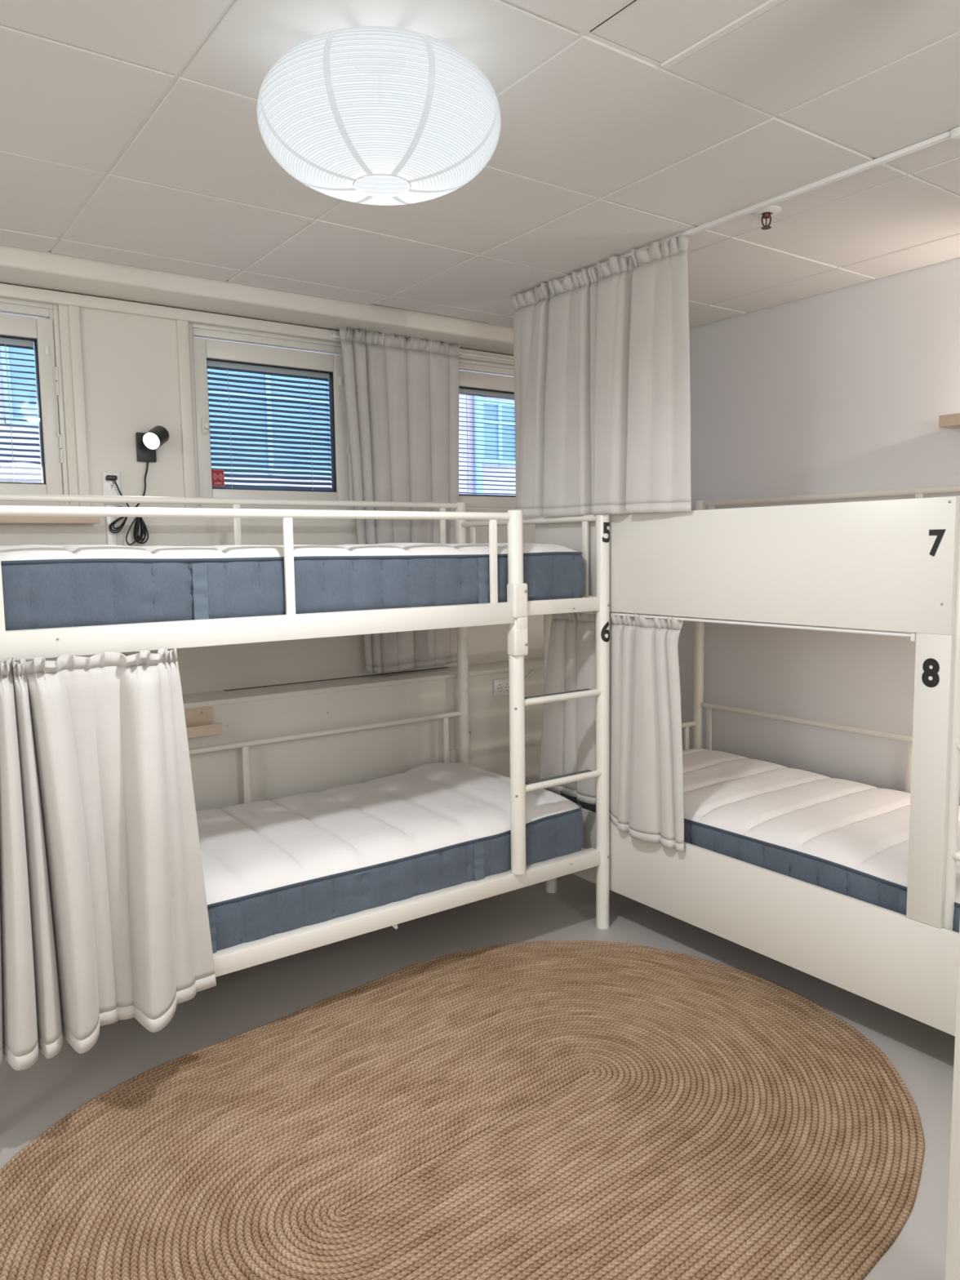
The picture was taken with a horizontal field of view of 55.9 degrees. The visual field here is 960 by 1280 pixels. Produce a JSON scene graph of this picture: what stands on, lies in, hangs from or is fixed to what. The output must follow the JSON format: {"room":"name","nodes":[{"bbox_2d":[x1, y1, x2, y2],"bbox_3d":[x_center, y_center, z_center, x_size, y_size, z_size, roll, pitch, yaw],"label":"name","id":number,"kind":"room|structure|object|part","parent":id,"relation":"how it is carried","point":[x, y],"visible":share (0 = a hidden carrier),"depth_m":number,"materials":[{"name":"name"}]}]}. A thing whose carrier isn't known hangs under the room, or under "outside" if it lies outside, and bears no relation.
{"room":"dormitory","nodes":[
{"label":"dormitory","id":0,"kind":"room"},
{"bbox_2d":[0,283,588,694],"bbox_3d":[-1.860,-0.084,3.201,5.900,2.412,0.200,-5,7,-35],"label":"wall","id":1,"kind":"structure","parent":0,"point":[130,362],"depth_m":3.48,"materials":[{"name":"paint"}]},
{"bbox_2d":[0,297,69,503],"bbox_3d":[-1.815,-0.833,3.130,0.672,0.713,0.135,-5,7,-35],"label":"window","id":2,"kind":"structure","parent":1,"relation":"in","point":[37,322],"depth_m":3.25,"materials":[{"name":"paint"}]},
{"bbox_2d":[0,337,42,483],"bbox_3d":[-1.809,-0.802,3.124,0.514,0.507,0.024,-5,7,-35],"label":"blind","id":3,"kind":"object","parent":2,"relation":"attached to","point":[6,342],"visible":0.98,"depth_m":3.23,"materials":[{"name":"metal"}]},
{"bbox_3d":[-1.668,-0.807,3.211,0.004,0.497,0.002,-5,7,-35],"label":"ladder cord","id":4,"kind":"part","parent":3,"relation":"part of","materials":[{"name":"white fabric"}]},
{"bbox_3d":[-1.813,-1.043,3.100,0.514,0.022,0.020,-5,7,-35],"label":"head rail","id":5,"kind":"part","parent":3,"relation":"part of","materials":[{"name":"grey metal"}]},
{"bbox_3d":[-1.806,-0.553,3.150,0.514,0.008,0.016,-5,7,-35],"label":"rail","id":6,"kind":"part","parent":3,"relation":"part of","materials":[{"name":"metal"}]},
{"bbox_3d":[-1.538,-0.895,3.252,0.032,0.323,0.011,-3,6,-19],"label":"cord","id":7,"kind":"part","parent":2,"relation":"part of","materials":[{"name":"white plastic"}]},
{"bbox_2d":[0,515,100,524],"bbox_3d":[-1.793,-0.410,3.034,0.962,0.036,0.100,-5,7,-35],"label":"wall shelf","id":8,"kind":"object","parent":1,"relation":"attached to","point":[3,519],"visible":0.7,"depth_m":3.18,"materials":[{"name":"brown wood"}]},
{"bbox_2d":[67,305,90,506],"bbox_3d":[-1.457,-0.842,3.289,0.036,0.721,0.017,-5,7,-35],"label":"trim","id":9,"kind":"structure","parent":1,"relation":"attached to","point":[73,311],"depth_m":3.28,"materials":[{"name":"white wood"}]},
{"bbox_2d":[102,471,121,504],"bbox_3d":[-1.375,-0.568,3.377,0.064,0.118,0.010,-5,7,-35],"label":"wall socket","id":10,"kind":"object","parent":1,"relation":"attached to","point":[109,488],"visible":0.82,"depth_m":3.37,"materials":[{"name":"white plastic"}]},
{"bbox_2d":[105,472,117,484],"bbox_3d":[-1.373,-0.601,3.370,0.043,0.043,0.001,-5,7,-35],"label":"outlet","id":11,"kind":"object","parent":10,"relation":"attached to","point":[107,482],"depth_m":3.37,"materials":[{"name":"plastic"}]},
{"bbox_2d":[106,489,118,495],"bbox_3d":[-1.372,-0.539,3.376,0.043,0.043,0.001,-5,7,-35],"label":"outlet","id":12,"kind":"object","parent":10,"relation":"attached to","point":[108,492],"depth_m":3.38,"materials":[{"name":"white plastic"}]},
{"bbox_2d":[104,504,122,653],"bbox_3d":[-1.376,-0.136,3.412,0.032,0.739,0.017,-5,7,-35],"label":"trim","id":13,"kind":"structure","parent":1,"relation":"attached to","point":[111,537],"depth_m":3.38,"materials":[{"name":"white plastic"}]},
{"bbox_2d":[106,425,168,545],"bbox_3d":[-1.265,-0.577,3.372,0.223,0.445,0.145,-5,7,-35],"label":"wall lamp","id":14,"kind":"object","parent":1,"relation":"attached to","point":[147,443],"visible":0.84,"depth_m":3.39,"materials":[{"name":"black metal"}]},
{"bbox_3d":[-1.267,-0.731,3.433,0.069,0.108,0.020,-5,7,-35],"label":"plate","id":15,"kind":"part","parent":14,"relation":"part of","materials":[{"name":"black paint"}]},
{"bbox_3d":[-1.212,-0.739,3.344,0.061,0.057,0.029,0,6,8],"label":"bulb","id":16,"kind":"part","parent":14,"relation":"part of","materials":[{"name":"white glass"}]},
{"bbox_3d":[-1.208,-0.754,3.374,0.067,0.095,0.106,0,6,7],"label":"lamp shade","id":17,"kind":"part","parent":14,"relation":"part of","materials":[{"name":"black paint"}]},
{"bbox_2d":[176,320,195,507],"bbox_3d":[-1.141,-0.869,3.515,0.042,0.721,0.017,-5,7,-35],"label":"trim","id":18,"kind":"structure","parent":1,"relation":"attached to","point":[182,329],"depth_m":3.50,"materials":[{"name":"white wood"}]},
{"bbox_2d":[0,244,513,355],"bbox_3d":[-1.752,-1.252,2.908,5.900,0.092,0.228,-5,7,-35],"label":"ceiling beam","id":19,"kind":"structure","parent":1,"relation":"attached to","point":[22,267],"depth_m":3.41,"materials":[{"name":"white paint"}]},
{"bbox_2d":[0,283,513,365],"bbox_3d":[-1.809,-1.189,2.996,5.900,0.041,0.029,-5,7,-35],"label":"trim","id":20,"kind":"structure","parent":1,"relation":"attached to","point":[6,291],"depth_m":3.44,"materials":[{"name":"white wood"}]},
{"bbox_2d":[188,322,353,508],"bbox_3d":[-0.878,-0.914,3.795,0.700,0.713,0.142,-5,7,-35],"label":"window","id":21,"kind":"structure","parent":1,"relation":"in","point":[207,342],"depth_m":3.73,"materials":[{"name":"paint"}]},
{"bbox_2d":[211,469,224,486],"bbox_3d":[-1.057,-0.654,3.649,0.052,0.066,0.002,-5,7,-35],"label":"sticker","id":22,"kind":"object","parent":21,"relation":"attached to","point":[218,475],"visible":1,"depth_m":3.65,"materials":[{"name":"red paper"}]},
{"bbox_2d":[206,360,333,491],"bbox_3d":[-0.874,-0.882,3.791,0.542,0.507,0.023,-5,7,-35],"label":"blind","id":23,"kind":"object","parent":21,"relation":"attached to","point":[222,366],"visible":0.95,"depth_m":3.78,"materials":[{"name":"metal"}]},
{"bbox_3d":[-1.016,-0.864,3.676,0.004,0.497,0.002,-5,7,-35],"label":"ladder cord","id":24,"kind":"part","parent":23,"relation":"part of","materials":[{"name":"white fabric"}]},
{"bbox_3d":[-0.878,-1.124,3.767,0.542,0.022,0.020,-5,7,-35],"label":"head rail","id":25,"kind":"part","parent":23,"relation":"part of","materials":[{"name":"grey metal"}]},
{"bbox_3d":[-0.871,-0.634,3.817,0.542,0.008,0.016,-5,7,-35],"label":"rail","id":26,"kind":"part","parent":23,"relation":"part of","materials":[{"name":"metal"}]},
{"bbox_3d":[-0.726,-0.889,3.884,0.004,0.497,0.002,-5,7,-35],"label":"ladder cord","id":27,"kind":"part","parent":23,"relation":"part of","materials":[{"name":"white fabric"}]},
{"bbox_3d":[-0.592,-0.977,3.928,0.032,0.323,0.011,-3,6,-19],"label":"cord","id":28,"kind":"part","parent":21,"relation":"part of","materials":[{"name":"white plastic"}]},
{"bbox_2d":[328,333,513,362],"bbox_3d":[-0.200,-1.318,4.116,1.070,0.018,0.021,-5,7,-35],"label":"curtain rod","id":29,"kind":"object","parent":1,"relation":"attached to","point":[333,335],"visible":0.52,"depth_m":4.24,"materials":[{"name":"white plastic"}]},
{"bbox_2d":[338,327,460,673],"bbox_3d":[-0.330,-0.602,4.038,0.610,1.484,0.056,-5,7,-35],"label":"curtain","id":30,"kind":"object","parent":29,"relation":"hanging from","point":[402,393],"visible":0.73,"depth_m":4.01,"materials":[{"name":"grey fabric"}]},
{"bbox_2d":[458,358,515,511],"bbox_3d":[0.077,-0.996,4.476,0.700,0.713,0.142,-5,7,-35],"label":"window","id":31,"kind":"structure","parent":1,"relation":"in","point":[473,375],"depth_m":4.38,"materials":[{"name":"paint"}]},
{"bbox_2d":[458,387,515,496],"bbox_3d":[0.081,-0.965,4.473,0.542,0.507,0.025,-5,7,-35],"label":"blind","id":32,"kind":"object","parent":31,"relation":"attached to","point":[466,392],"visible":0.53,"depth_m":4.43,"materials":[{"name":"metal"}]},
{"bbox_3d":[-0.061,-0.946,4.358,0.004,0.497,0.002,-5,7,-35],"label":"ladder cord","id":33,"kind":"part","parent":32,"relation":"part of","materials":[{"name":"white fabric"}]},
{"bbox_3d":[0.077,-1.206,4.449,0.542,0.022,0.020,-5,7,-35],"label":"head rail","id":34,"kind":"part","parent":32,"relation":"part of","materials":[{"name":"grey metal"}]},
{"bbox_3d":[0.084,-0.717,4.498,0.542,0.008,0.016,-5,7,-35],"label":"rail","id":35,"kind":"part","parent":32,"relation":"part of","materials":[{"name":"metal"}]},
{"bbox_2d":[187,668,560,811],"bbox_3d":[-1.672,0.722,3.035,5.900,0.838,0.046,-5,7,-35],"label":"wall","id":36,"kind":"structure","parent":0,"point":[317,764],"depth_m":3.81,"materials":[{"name":"paint"}]},
{"bbox_2d":[184,706,222,737],"bbox_3d":[-1.210,0.320,3.275,0.546,0.101,0.062,-5,7,-35],"label":"wall shelf","id":37,"kind":"object","parent":36,"relation":"attached to","point":[198,721],"visible":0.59,"depth_m":3.39,"materials":[{"name":"brown wood"}]},
{"bbox_2d":[222,666,448,691],"bbox_3d":[-0.595,0.168,3.986,1.090,0.002,0.027,-5,7,-35],"label":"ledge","id":38,"kind":"object","parent":36,"relation":"attached to","point":[434,668],"depth_m":3.94,"materials":[{"name":"white wood"}]},
{"bbox_2d":[182,656,543,709],"bbox_3d":[-1.730,0.287,3.063,5.900,0.022,0.228,-5,7,-35],"label":"trim","id":39,"kind":"structure","parent":36,"relation":"on","point":[334,685],"depth_m":3.82,"materials":[{"name":"white wood"}]},
{"bbox_3d":[0.289,0.717,4.427,1.100,0.512,0.009,-5,7,-35],"label":"panel","id":40,"kind":"part","parent":36,"relation":"part of","materials":[{"name":"paint"}]},
{"bbox_2d":[493,668,536,697],"bbox_3d":[0.236,0.190,4.337,0.422,0.125,0.013,-5,7,-35],"label":"wall socket","id":41,"kind":"object","parent":36,"relation":"attached to","point":[500,686],"visible":0.7,"depth_m":4.24,"materials":[{"name":"white plastic"}]},
{"bbox_2d":[496,684,503,692],"bbox_3d":[0.093,0.225,4.231,0.040,0.040,0.002,-5,7,-35],"label":"outlet","id":42,"kind":"object","parent":41,"relation":"attached to","point":[500,687],"depth_m":4.23,"materials":[{"name":"white plastic"}]},
{"bbox_3d":[0.109,0.222,4.250,0.110,0.082,0.010,-5,7,-35],"label":"plate","id":43,"kind":"part","parent":41,"relation":"part of","materials":[{"name":"white plastic"}]},
{"bbox_2d":[503,683,509,691],"bbox_3d":[0.129,0.222,4.257,0.040,0.040,0.002,-5,7,-35],"label":"outlet","id":44,"kind":"object","parent":41,"relation":"attached to","point":[506,686],"depth_m":4.25,"materials":[{"name":"white plastic"}]},
{"bbox_2d":[0,873,955,1279],"bbox_3d":[0.019,1.402,0.747,5.900,0.100,6.180,-5,7,-35],"label":"floor","id":45,"kind":"structure","parent":0,"point":[35,1098],"depth_m":2.80,"materials":[{"name":"grey concrete"}]},
{"bbox_2d":[0,493,609,977],"bbox_3d":[-0.648,0.309,3.075,2.117,1.622,0.964,-5,7,-35],"label":"bunk bed","id":46,"kind":"object","parent":45,"relation":"on","point":[50,642],"visible":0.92,"depth_m":2.99,"materials":[{"name":"beige metal"}]},
{"bbox_3d":[-0.926,-0.515,3.365,2.068,0.025,0.025,-5,7,-35],"label":"guard rail","id":47,"kind":"part","parent":46,"relation":"part of","materials":[{"name":"beige metal"}]},
{"bbox_3d":[-0.565,-0.353,2.528,1.662,0.025,0.025,-5,7,-35],"label":"guard rail","id":48,"kind":"part","parent":46,"relation":"part of","materials":[{"name":"beige metal"}]},
{"bbox_2d":[0,542,584,630],"bbox_3d":[-0.659,-0.212,3.024,1.996,0.226,0.862,-5,7,-35],"label":"mattress","id":49,"kind":"object","parent":46,"relation":"on","point":[62,585],"visible":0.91,"depth_m":2.53,"materials":[{"name":"blue fabric"}]},
{"bbox_3d":[-0.753,-0.128,2.437,0.040,0.156,0.010,-5,7,-35],"label":"handle","id":50,"kind":"part","parent":49,"relation":"part of","materials":[{"name":"fabric"}]},
{"bbox_3d":[0.012,-0.194,2.983,0.040,0.156,0.010,-5,7,-35],"label":"handle","id":51,"kind":"part","parent":49,"relation":"part of","materials":[{"name":"fabric"}]},
{"bbox_3d":[-0.397,-0.060,2.678,2.068,0.050,0.024,-5,7,-35],"label":"rail","id":52,"kind":"part","parent":46,"relation":"part of","materials":[{"name":"beige metal"}]},
{"bbox_3d":[-0.913,0.400,3.458,2.068,0.023,0.023,-5,7,-35],"label":"guard rail","id":53,"kind":"part","parent":46,"relation":"part of","materials":[{"name":"beige metal"}]},
{"bbox_2d":[195,762,583,953],"bbox_3d":[-0.649,0.748,3.120,1.991,0.312,0.862,-5,7,-35],"label":"mattress","id":54,"kind":"object","parent":46,"relation":"on","point":[289,863],"visible":0.66,"depth_m":2.99,"materials":[{"name":"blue fabric"}]},
{"bbox_3d":[-0.756,0.818,2.522,0.040,0.130,0.009,-5,7,-35],"label":"handle","id":55,"kind":"part","parent":54,"relation":"part of","materials":[{"name":"fabric"}]},
{"bbox_3d":[-0.002,0.753,3.059,0.040,0.130,0.009,-5,7,-35],"label":"handle","id":56,"kind":"part","parent":54,"relation":"part of","materials":[{"name":"fabric"}]},
{"bbox_3d":[-0.398,0.877,2.776,2.048,0.057,0.048,-5,7,-35],"label":"rail","id":57,"kind":"part","parent":46,"relation":"part of","materials":[{"name":"beige metal"}]},
{"bbox_3d":[-0.075,0.203,4.045,0.049,1.622,0.049,-5,7,-35],"label":"post","id":58,"kind":"part","parent":46,"relation":"part of","materials":[{"name":"beige metal"}]},
{"bbox_3d":[0.177,-0.473,3.609,0.025,0.025,0.900,-5,7,-35],"label":"guard rail","id":59,"kind":"part","parent":46,"relation":"part of","materials":[{"name":"beige metal"}]},
{"bbox_3d":[0.450,0.313,3.321,0.049,1.535,0.049,-5,7,-35],"label":"post","id":60,"kind":"part","parent":46,"relation":"part of","materials":[{"name":"beige metal"}]},
{"bbox_2d":[0,940,924,1279],"bbox_3d":[-0.005,1.196,2.196,2.411,0.014,1.709,-5,7,-35],"label":"rug","id":61,"kind":"object","parent":45,"relation":"on","point":[723,1123],"visible":1,"depth_m":2.16,"materials":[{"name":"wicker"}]},
{"bbox_2d":[534,484,959,1035],"bbox_3d":[1.227,0.279,3.115,0.970,1.622,2.084,-5,7,-35],"label":"bunk bed","id":62,"kind":"object","parent":45,"relation":"on","point":[887,565],"visible":0.7,"depth_m":2.63,"materials":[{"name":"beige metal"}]},
{"bbox_3d":[0.286,0.282,3.682,0.049,1.528,0.049,-5,7,-35],"label":"post","id":63,"kind":"part","parent":62,"relation":"part of","materials":[{"name":"beige metal"}]},
{"bbox_3d":[0.652,0.417,3.958,0.896,0.023,0.023,-5,7,-35],"label":"guard rail","id":64,"kind":"part","parent":62,"relation":"part of","materials":[{"name":"beige metal"}]},
{"bbox_3d":[1.013,0.173,4.196,0.049,1.622,0.049,-5,7,-35],"label":"post","id":65,"kind":"part","parent":62,"relation":"part of","materials":[{"name":"beige metal"}]},
{"bbox_2d":[574,611,915,641],"bbox_3d":[0.698,-0.065,3.005,0.014,0.023,1.545,-5,7,-35],"label":"curtain rod","id":66,"kind":"object","parent":62,"relation":"attached to","point":[913,635],"visible":0.93,"depth_m":2.71,"materials":[{"name":"white metal"}]},
{"bbox_2d":[538,611,684,852],"bbox_3d":[0.462,0.291,3.364,0.090,0.798,0.814,-5,7,-35],"label":"curtain","id":67,"kind":"object","parent":66,"relation":"hanging from","point":[646,766],"visible":0.89,"depth_m":3.26,"materials":[{"name":"grey fabric"}]},
{"bbox_3d":[0.714,-0.248,2.955,0.018,0.349,1.664,-5,7,-35],"label":"panel","id":68,"kind":"part","parent":62,"relation":"part of","materials":[{"name":"white laminate"}]},
{"bbox_2d":[560,748,959,933],"bbox_3d":[1.238,0.684,3.138,0.882,0.241,2.004,-5,7,-35],"label":"mattress","id":69,"kind":"object","parent":62,"relation":"on","point":[847,837],"visible":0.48,"depth_m":2.99,"materials":[{"name":"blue fabric"}]},
{"bbox_3d":[1.170,0.775,2.492,0.010,0.169,0.040,-5,7,-35],"label":"handle","id":70,"kind":"part","parent":69,"relation":"part of","materials":[{"name":"fabric"}]},
{"bbox_3d":[0.845,0.847,2.903,0.018,0.274,2.064,-5,7,-35],"label":"panel","id":71,"kind":"part","parent":62,"relation":"part of","materials":[{"name":"white laminate"}]},
{"bbox_3d":[1.605,0.372,3.390,0.023,0.023,2.025,-5,7,-35],"label":"guard rail","id":72,"kind":"part","parent":62,"relation":"part of","materials":[{"name":"beige metal"}]},
{"bbox_3d":[1.593,-0.543,3.297,0.025,0.025,2.025,-5,7,-35],"label":"guard rail","id":73,"kind":"part","parent":62,"relation":"part of","materials":[{"name":"beige metal"}]},
{"bbox_3d":[1.181,0.368,2.375,0.018,0.773,0.093,-5,7,-35],"label":"panel","id":74,"kind":"part","parent":62,"relation":"part of","materials":[{"name":"white laminate"}]},
{"bbox_2d":[0,0,959,328],"bbox_3d":[-0.016,-1.077,0.496,5.900,0.061,6.180,-5,7,-35],"label":"ceiling","id":75,"kind":"structure","parent":0,"point":[130,133],"depth_m":2.26,"materials":[{"name":"tile"}]},
{"bbox_2d":[257,26,501,205],"bbox_3d":[-0.202,-1.053,1.840,0.489,0.250,0.491,0,6,7],"label":"paper lantern","id":76,"kind":"object","parent":75,"relation":"hanging from","point":[371,115],"visible":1,"depth_m":1.68,"materials":[{"name":"white paper"}]},
{"bbox_2d":[521,126,959,294],"bbox_3d":[0.650,-1.288,2.887,0.030,0.022,1.758,-5,7,-35],"label":"track","id":77,"kind":"object","parent":75,"relation":"attached to","point":[954,134],"visible":0.71,"depth_m":2.47,"materials":[{"name":"white plastic"}]},
{"bbox_2d":[511,235,691,516],"bbox_3d":[0.401,-0.885,3.254,0.080,0.875,0.920,-5,7,-35],"label":"curtain","id":78,"kind":"object","parent":77,"relation":"hanging from","point":[602,353],"visible":1,"depth_m":3.15,"materials":[{"name":"grey fabric"}]},
{"bbox_2d":[751,205,782,229],"bbox_3d":[0.857,-1.258,2.707,0.088,0.050,0.088,-5,7,-35],"label":"sprinkler","id":79,"kind":"object","parent":75,"relation":"attached to","point":[767,212],"visible":0.98,"depth_m":2.70,"materials":[{"name":"white metal"}]},
{"bbox_2d":[600,257,959,805],"bbox_3d":[2.386,-0.116,2.441,0.120,2.512,6.380,-5,7,-35],"label":"wall","id":80,"kind":"structure","parent":0,"point":[845,389],"depth_m":3.68,"materials":[{"name":"paint"}]},
{"bbox_2d":[938,413,959,428],"bbox_3d":[1.823,-0.751,2.972,0.090,0.040,0.590,-5,7,-35],"label":"wall shelf","id":81,"kind":"object","parent":80,"relation":"attached to","point":[951,420],"visible":1,"depth_m":3.16,"materials":[{"name":"brown wood"}]},
{"bbox_2d":[945,925,959,1279],"bbox_3d":[0.866,0.052,1.494,0.150,2.412,0.040,-5,7,-35],"label":"wall","id":82,"kind":"structure","parent":0,"point":[952,1265],"depth_m":1.54,"materials":[{"name":"white paint"}]},
{"label":"outside","id":83,"kind":"structure","parent":0,"visible":0},
{"bbox_2d":[0,342,515,495],"bbox_3d":[-3.610,-6.539,14.624,40.000,19.000,1.167,-5,7,-35],"label":"building","id":84,"kind":"structure","parent":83,"point":[497,404],"depth_m":14.64,"materials":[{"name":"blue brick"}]},
{"bbox_3d":[-5.920,-3.845,12.664,1.300,1.600,0.020,-5,7,-35],"label":"pane","id":85,"kind":"part","parent":84,"relation":"part of","materials":[{"name":"glass"}]},
{"bbox_3d":[-3.397,-3.640,14.503,2.200,1.850,0.020,-5,7,-35],"label":"pane","id":86,"kind":"part","parent":84,"relation":"part of","materials":[{"name":"glass"}]},
{"bbox_3d":[0.359,-3.939,17.185,0.850,1.100,0.020,-5,7,-35],"label":"pane","id":87,"kind":"part","parent":84,"relation":"part of","materials":[{"name":"glass"}]},
{"bbox_3d":[-0.572,-0.010,2.554,1.571,0.019,0.012,-5,7,-35],"label":"curtain rod","id":88,"kind":"object","parent":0,"visible":0},
{"bbox_2d":[0,647,216,1071],"bbox_3d":[-0.940,0.508,2.204,0.601,0.952,0.149,-5,7,-35],"label":"curtain","id":89,"kind":"object","parent":88,"relation":"hanging from","point":[104,919],"visible":1,"depth_m":2.22,"materials":[{"name":"grey fabric"}]}
]}

